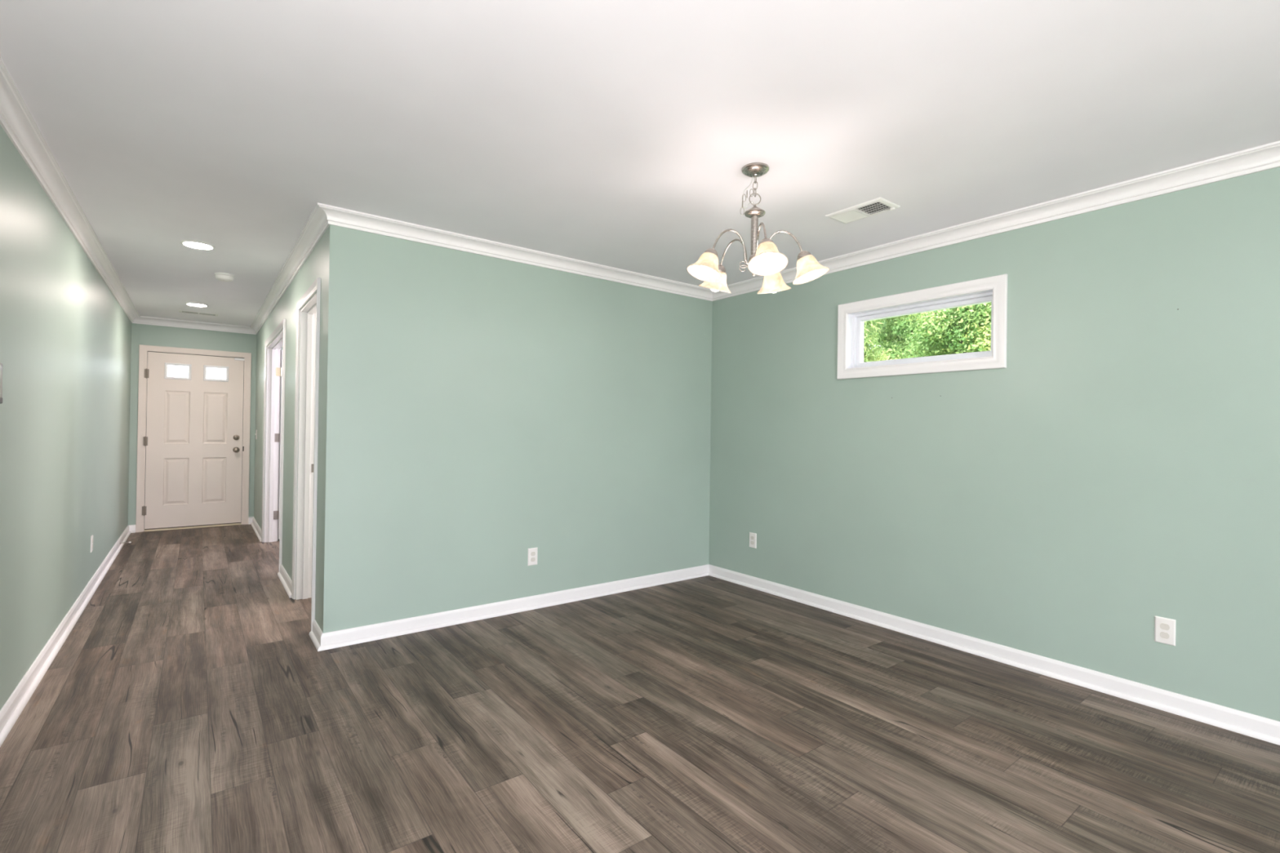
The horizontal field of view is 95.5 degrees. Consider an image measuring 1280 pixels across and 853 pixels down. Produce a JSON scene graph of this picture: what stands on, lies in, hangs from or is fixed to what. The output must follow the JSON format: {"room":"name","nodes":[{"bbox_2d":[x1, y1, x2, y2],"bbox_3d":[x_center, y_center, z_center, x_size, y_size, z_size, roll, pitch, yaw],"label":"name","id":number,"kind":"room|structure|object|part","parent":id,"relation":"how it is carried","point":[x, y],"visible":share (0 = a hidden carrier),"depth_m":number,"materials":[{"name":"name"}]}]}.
{"room":"dining room","nodes":[
{"label":"dining room","id":0,"kind":"room"},
{"bbox_2d":[0,124,131,710],"bbox_3d":[-2.347,0.063,1.952,0.150,2.570,11.798,1,0,-37],"label":"wall","id":1,"kind":"structure","parent":0,"point":[65,339],"depth_m":2.99,"materials":[{"name":"green paint"}]},
{"bbox_2d":[0,362,2,404],"bbox_3d":[-2.345,-0.162,2.099,0.024,0.156,0.220,1,0,-37],"label":"light switch","id":2,"kind":"object","parent":1,"relation":"attached to","point":[1,364],"visible":1,"depth_m":2.17,"materials":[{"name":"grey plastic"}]},
{"bbox_2d":[0,525,130,746],"bbox_3d":[-2.275,1.176,1.981,0.030,0.086,11.448,1,0,-37],"label":"baseboard","id":3,"kind":"structure","parent":1,"relation":"attached to","point":[11,710],"depth_m":3.01,"materials":[{"name":"white paint"}]},
{"bbox_2d":[0,57,139,323],"bbox_3d":[-2.225,-1.179,2.006,0.074,0.082,11.448,1,0,-37],"label":"trim","id":4,"kind":"structure","parent":1,"relation":"attached to","point":[16,120],"depth_m":2.77,"materials":[{"name":"white paint"}]},
{"bbox_2d":[90,534,93,552],"bbox_3d":[-4.021,0.860,4.265,0.009,0.118,0.072,1,0,-37],"label":"wall outlet","id":5,"kind":"object","parent":1,"relation":"attached to","point":[91,536],"visible":1,"depth_m":4.24,"materials":[{"name":"white plastic"}]},
{"bbox_2d":[128,323,282,524],"bbox_3d":[-4.139,0.069,7.844,4.135,2.570,0.150,1,0,-37],"label":"wall","id":6,"kind":"structure","parent":0,"point":[141,334],"depth_m":6.78,"materials":[{"name":"green paint"}]},
{"bbox_2d":[128,524,135,533],"bbox_3d":[-5.718,1.152,6.535,0.068,0.086,0.030,1,0,-37],"label":"baseboard","id":7,"kind":"structure","parent":6,"relation":"attached to","point":[131,527],"depth_m":6.54,"materials":[{"name":"white paint"}]},
{"bbox_2d":[135,344,251,532],"bbox_3d":[-5.286,0.142,6.922,1.058,2.122,0.208,1,0,-37],"label":"door","id":8,"kind":"structure","parent":6,"relation":"in","point":[193,471],"depth_m":6.87,"materials":[{"name":"beige paint"}]},
{"bbox_3d":[-5.397,-0.644,6.789,0.244,0.186,0.016,1,0,-37],"label":"lite frame","id":9,"kind":"part","parent":8,"relation":"part of","materials":[{"name":"white glass"}]},
{"bbox_3d":[-5.110,-0.639,7.007,0.244,0.186,0.016,1,0,-37],"label":"lite frame","id":10,"kind":"part","parent":8,"relation":"part of","materials":[{"name":"white glass"}]},
{"bbox_3d":[-4.936,0.286,7.104,0.068,0.068,0.072,1,0,-37],"label":"knob","id":11,"kind":"part","parent":8,"relation":"part of","materials":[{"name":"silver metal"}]},
{"bbox_2d":[133,315,255,334],"bbox_3d":[-5.230,-1.195,6.867,1.179,0.082,0.074,1,0,-37],"label":"trim","id":12,"kind":"structure","parent":6,"relation":"attached to","point":[141,319],"depth_m":6.85,"materials":[{"name":"white paint"}]},
{"bbox_2d":[248,516,253,524],"bbox_3d":[-4.828,1.168,7.213,0.053,0.086,0.030,1,0,-37],"label":"baseboard","id":13,"kind":"structure","parent":6,"relation":"attached to","point":[250,519],"depth_m":7.21,"materials":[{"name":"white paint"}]},
{"bbox_2d":[253,230,326,626],"bbox_3d":[-3.260,0.008,5.319,0.115,2.450,4.933,1,0,-37],"label":"wall","id":14,"kind":"structure","parent":0,"point":[314,267],"depth_m":4.48,"materials":[{"name":"green paint"}]},
{"bbox_2d":[250,516,261,542],"bbox_3d":[-4.415,1.171,6.689,0.030,0.086,1.363,1,0,-37],"label":"baseboard","id":15,"kind":"structure","parent":14,"relation":"attached to","point":[256,528],"depth_m":6.66,"materials":[{"name":"white paint"}]},
{"bbox_2d":[261,319,285,572],"bbox_3d":[-3.119,0.168,5.755,0.908,2.118,1.685,1,0,-37],"label":"door","id":16,"kind":"structure","parent":14,"relation":"in","point":[274,372],"depth_m":6.12,"materials":[{"name":"white paint"}]},
{"bbox_3d":[-3.367,0.164,5.566,0.018,2.118,1.685,1,0,-37],"label":"room casing","id":17,"kind":"part","parent":16,"relation":"part of","materials":[{"name":"white paint"}]},
{"bbox_2d":[277,564,292,598],"bbox_3d":[-2.738,1.183,4.486,0.030,0.086,0.805,1,0,-37],"label":"baseboard","id":18,"kind":"structure","parent":14,"relation":"attached to","point":[285,579],"depth_m":4.46,"materials":[{"name":"white paint"}]},
{"bbox_2d":[250,203,329,334],"bbox_3d":[-3.261,-1.177,5.193,0.074,0.082,5.122,1,0,-37],"label":"trim","id":19,"kind":"structure","parent":14,"relation":"attached to","point":[317,224],"depth_m":4.12,"materials":[{"name":"white paint"}]},
{"bbox_2d":[291,277,320,631],"bbox_3d":[-2.147,0.172,3.853,0.151,2.118,0.910,1,0,-37],"label":"door","id":20,"kind":"structure","parent":14,"relation":"in","point":[308,317],"depth_m":4.14,"materials":[{"name":"white paint"}]},
{"bbox_3d":[-2.349,0.299,4.176,0.022,0.060,0.003,1,0,-37],"label":"strike plate","id":21,"kind":"part","parent":20,"relation":"part of","materials":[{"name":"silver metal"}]},
{"bbox_2d":[308,619,323,650],"bbox_3d":[-1.848,1.189,3.316,0.030,0.086,0.315,1,0,-37],"label":"baseboard","id":22,"kind":"structure","parent":14,"relation":"attached to","point":[315,634],"depth_m":3.32,"materials":[{"name":"white paint"}]},
{"bbox_2d":[320,224,712,633],"bbox_3d":[-0.601,0.039,4.170,2.956,2.450,0.115,1,0,-37],"label":"wall","id":23,"kind":"structure","parent":0,"point":[480,411],"depth_m":3.84,"materials":[{"name":"green paint"}]},
{"bbox_2d":[317,564,708,651],"bbox_3d":[-0.585,1.211,4.098,2.986,0.086,0.030,1,0,-37],"label":"baseboard","id":24,"kind":"structure","parent":23,"relation":"attached to","point":[344,637],"depth_m":3.81,"materials":[{"name":"white paint"}]},
{"bbox_2d":[317,202,712,301],"bbox_3d":[-0.557,-1.145,4.080,3.030,0.082,0.074,1,0,-37],"label":"trim","id":25,"kind":"structure","parent":23,"relation":"attached to","point":[337,216],"depth_m":3.80,"materials":[{"name":"white paint"}]},
{"bbox_2d":[527,547,537,565],"bbox_3d":[-0.736,0.895,3.994,0.072,0.118,0.009,1,0,-37],"label":"wall outlet","id":26,"kind":"object","parent":23,"relation":"attached to","point":[533,552],"visible":1,"depth_m":3.99,"materials":[{"name":"white plastic"}]},
{"bbox_2d":[0,0,1279,326],"bbox_3d":[-0.623,-1.262,3.256,4.435,0.140,11.798,1,0,-37],"label":"ceiling","id":27,"kind":"structure","parent":0,"point":[619,134],"depth_m":2.20,"materials":[{"name":"paint"}]},
{"bbox_2d":[185,302,208,306],"bbox_3d":[-4.478,-1.228,5.872,0.188,0.006,0.188,1,0,-37],"label":"recessed light","id":28,"kind":"object","parent":27,"relation":"in","point":[196,304],"visible":1,"depth_m":5.86,"materials":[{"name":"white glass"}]},
{"bbox_2d":[180,240,215,249],"bbox_3d":[-2.973,-1.218,3.908,0.188,0.006,0.188,1,0,-37],"label":"recessed light","id":29,"kind":"object","parent":27,"relation":"in","point":[193,244],"visible":1,"depth_m":3.90,"materials":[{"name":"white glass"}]},
{"bbox_2d":[178,310,217,316],"bbox_3d":[-4.805,-1.231,6.327,0.340,0.004,0.155,1,0,-37],"label":"ceiling vent","id":30,"kind":"object","parent":27,"relation":"in","point":[180,311],"visible":1,"depth_m":6.31,"materials":[{"name":"white metal"}]},
{"bbox_2d":[214,272,234,281],"bbox_3d":[-3.340,-1.197,4.670,0.132,0.049,0.132,1,0,-37],"label":"smoke detector","id":31,"kind":"object","parent":27,"relation":"attached to","point":[224,277],"visible":1,"depth_m":4.63,"materials":[{"name":"white plastic"}]},
{"bbox_2d":[686,162,829,293],"bbox_3d":[0.509,-0.911,2.670,0.639,0.536,0.616,1,0,-37],"label":"chandelier","id":32,"kind":"object","parent":27,"relation":"hanging from","point":[766,260],"visible":1,"depth_m":2.60,"materials":[{"name":"silver metal"}]},
{"bbox_3d":[0.286,-0.708,2.565,0.156,0.122,0.164,1,0,-37],"label":"lamp shade","id":33,"kind":"part","parent":32,"relation":"part of","materials":[{"name":"white glass"}]},
{"bbox_3d":[0.293,-0.710,2.568,0.061,0.095,0.059,1,0,-37],"label":"bulb","id":34,"kind":"part","parent":32,"relation":"part of","materials":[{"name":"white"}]},
{"bbox_3d":[0.366,-0.705,2.847,0.164,0.122,0.156,1,0,-37],"label":"lamp shade","id":35,"kind":"part","parent":32,"relation":"part of","materials":[{"name":"white glass"}]},
{"bbox_3d":[0.410,-0.813,2.611,0.196,0.149,0.010,1,0,-20],"label":"arm","id":36,"kind":"part","parent":32,"relation":"part of","materials":[{"name":"silver metal"}]},
{"bbox_3d":[0.449,-0.812,2.744,0.010,0.149,0.196,1,0,-38],"label":"arm","id":37,"kind":"part","parent":32,"relation":"part of","materials":[{"name":"silver metal"}]},
{"bbox_3d":[0.495,-1.073,2.652,0.053,0.153,0.003,1,0,0],"label":"cord","id":38,"kind":"part","parent":32,"relation":"part of","materials":[{"name":"grey plastic"}]},
{"bbox_3d":[0.526,-0.812,2.533,0.118,0.149,0.163,1,0,-37],"label":"arm","id":39,"kind":"part","parent":32,"relation":"part of","materials":[{"name":"silver metal"}]},
{"bbox_3d":[0.528,-0.708,2.409,0.060,0.095,0.060,1,0,-37],"label":"bulb","id":40,"kind":"part","parent":32,"relation":"part of","materials":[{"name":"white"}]},
{"bbox_3d":[0.529,-0.705,2.401,0.161,0.122,0.159,1,0,-37],"label":"lamp shade","id":41,"kind":"part","parent":32,"relation":"part of","materials":[{"name":"white glass"}]},
{"bbox_3d":[0.659,-0.701,2.857,0.157,0.122,0.164,1,0,-37],"label":"lamp shade","id":42,"kind":"part","parent":32,"relation":"part of","materials":[{"name":"white glass"}]},
{"bbox_3d":[0.635,-0.810,2.618,0.196,0.149,0.010,1,0,16],"label":"arm","id":43,"kind":"part","parent":32,"relation":"part of","materials":[{"name":"silver metal"}]},
{"bbox_3d":[0.752,-0.704,2.584,0.060,0.095,0.060,1,0,-37],"label":"bulb","id":44,"kind":"part","parent":32,"relation":"part of","materials":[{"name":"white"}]},
{"bbox_3d":[0.760,-0.701,2.582,0.161,0.122,0.159,1,0,-37],"label":"lamp shade","id":45,"kind":"part","parent":32,"relation":"part of","materials":[{"name":"white glass"}]},
{"bbox_2d":[825,196,900,223],"bbox_3d":[1.200,-1.157,3.144,0.193,0.020,0.328,1,0,-37],"label":"ceiling vent","id":46,"kind":"object","parent":27,"relation":"in","point":[879,205],"visible":1,"depth_m":3.12,"materials":[{"name":"white metal"}]},
{"bbox_2d":[0,524,1279,852],"bbox_3d":[-0.703,1.248,3.303,4.175,0.001,11.648,1,0,-37],"label":"floor","id":47,"kind":"structure","parent":0,"point":[191,705],"depth_m":2.32,"materials":[{"name":"grey wood"}]},
{"bbox_2d":[708,166,1279,721],"bbox_3d":[1.063,0.124,4.547,0.150,2.570,11.798,1,0,-37],"label":"wall","id":48,"kind":"structure","parent":0,"point":[1120,471],"depth_m":2.99,"materials":[{"name":"green paint"}]},
{"bbox_2d":[749,532,756,548],"bbox_3d":[0.895,0.905,4.618,0.009,0.118,0.072,1,0,-37],"label":"wall outlet","id":49,"kind":"object","parent":48,"relation":"attached to","point":[753,536],"visible":1,"depth_m":4.61,"materials":[{"name":"white plastic"}]},
{"bbox_2d":[836,273,1007,379],"bbox_3d":[1.742,-0.580,3.642,0.155,0.515,1.052,1,0,-37],"label":"window","id":50,"kind":"structure","parent":48,"relation":"in","point":[851,317],"depth_m":3.57,"materials":[{"name":"white paint"}]},
{"bbox_3d":[1.772,-0.580,3.664,0.080,0.375,0.912,1,0,-37],"label":"frame","id":51,"kind":"part","parent":50,"relation":"part of","materials":[{"name":"white plastic"}]},
{"bbox_3d":[1.775,-0.580,3.667,0.042,0.337,0.874,1,0,-37],"label":"sash","id":52,"kind":"part","parent":50,"relation":"part of","materials":[{"name":"white plastic"}]},
{"bbox_2d":[708,564,1279,745],"bbox_3d":[2.519,1.245,2.458,0.030,0.086,6.400,1,0,-37],"label":"baseboard","id":53,"kind":"structure","parent":48,"relation":"attached to","point":[1262,728],"depth_m":3.02,"materials":[{"name":"white paint"}]},
{"bbox_2d":[712,140,1279,301],"bbox_3d":[2.535,-1.111,2.457,0.074,0.082,6.400,1,0,-37],"label":"trim","id":54,"kind":"structure","parent":48,"relation":"attached to","point":[1265,157],"depth_m":2.96,"materials":[{"name":"white paint"}]},
{"bbox_2d":[1154,615,1175,646],"bbox_3d":[2.393,0.932,2.649,0.009,0.118,0.072,1,0,-37],"label":"wall outlet","id":55,"kind":"object","parent":48,"relation":"attached to","point":[1164,628],"visible":1,"depth_m":2.65,"materials":[{"name":"white plastic"}]},
{"bbox_2d":[1160,631,1169,639],"bbox_3d":[2.390,0.952,2.647,0.003,0.028,0.034,1,0,-37],"label":"receptacle","id":56,"kind":"object","parent":55,"relation":"attached to","point":[1163,635],"depth_m":2.65,"materials":[{"name":"white plastic"}]},
{"bbox_2d":[1160,622,1169,630],"bbox_3d":[2.390,0.913,2.647,0.003,0.028,0.034,1,0,-37],"label":"receptacle","id":57,"kind":"object","parent":55,"relation":"attached to","point":[1163,626],"depth_m":2.65,"materials":[{"name":"white plastic"}]},
{"label":"outside","id":58,"kind":"structure","parent":0,"visible":0},
{"label":"ground","id":59,"kind":"structure","parent":58,"visible":0},
{"bbox_2d":[863,317,892,362],"bbox_3d":[4.880,-1.956,13.744,2.553,7.452,2.467,1,0,-9],"label":"leafy tree","id":60,"kind":"object","parent":59,"relation":"on","point":[868,344],"visible":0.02,"depth_m":13.11,"materials":[{"name":"green plant"}]},
{"bbox_2d":[867,305,983,359],"bbox_3d":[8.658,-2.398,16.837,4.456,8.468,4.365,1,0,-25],"label":"leafy tree","id":61,"kind":"object","parent":59,"relation":"on","point":[891,351],"visible":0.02,"depth_m":16.29,"materials":[{"name":"green plant"}]},
{"bbox_2d":[900,302,991,358],"bbox_3d":[6.403,-1.749,11.523,2.764,7.045,2.580,1,0,43],"label":"leafy tree","id":62,"kind":"object","parent":59,"relation":"on","point":[953,331],"visible":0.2,"depth_m":10.95,"materials":[{"name":"green plant"}]}
]}

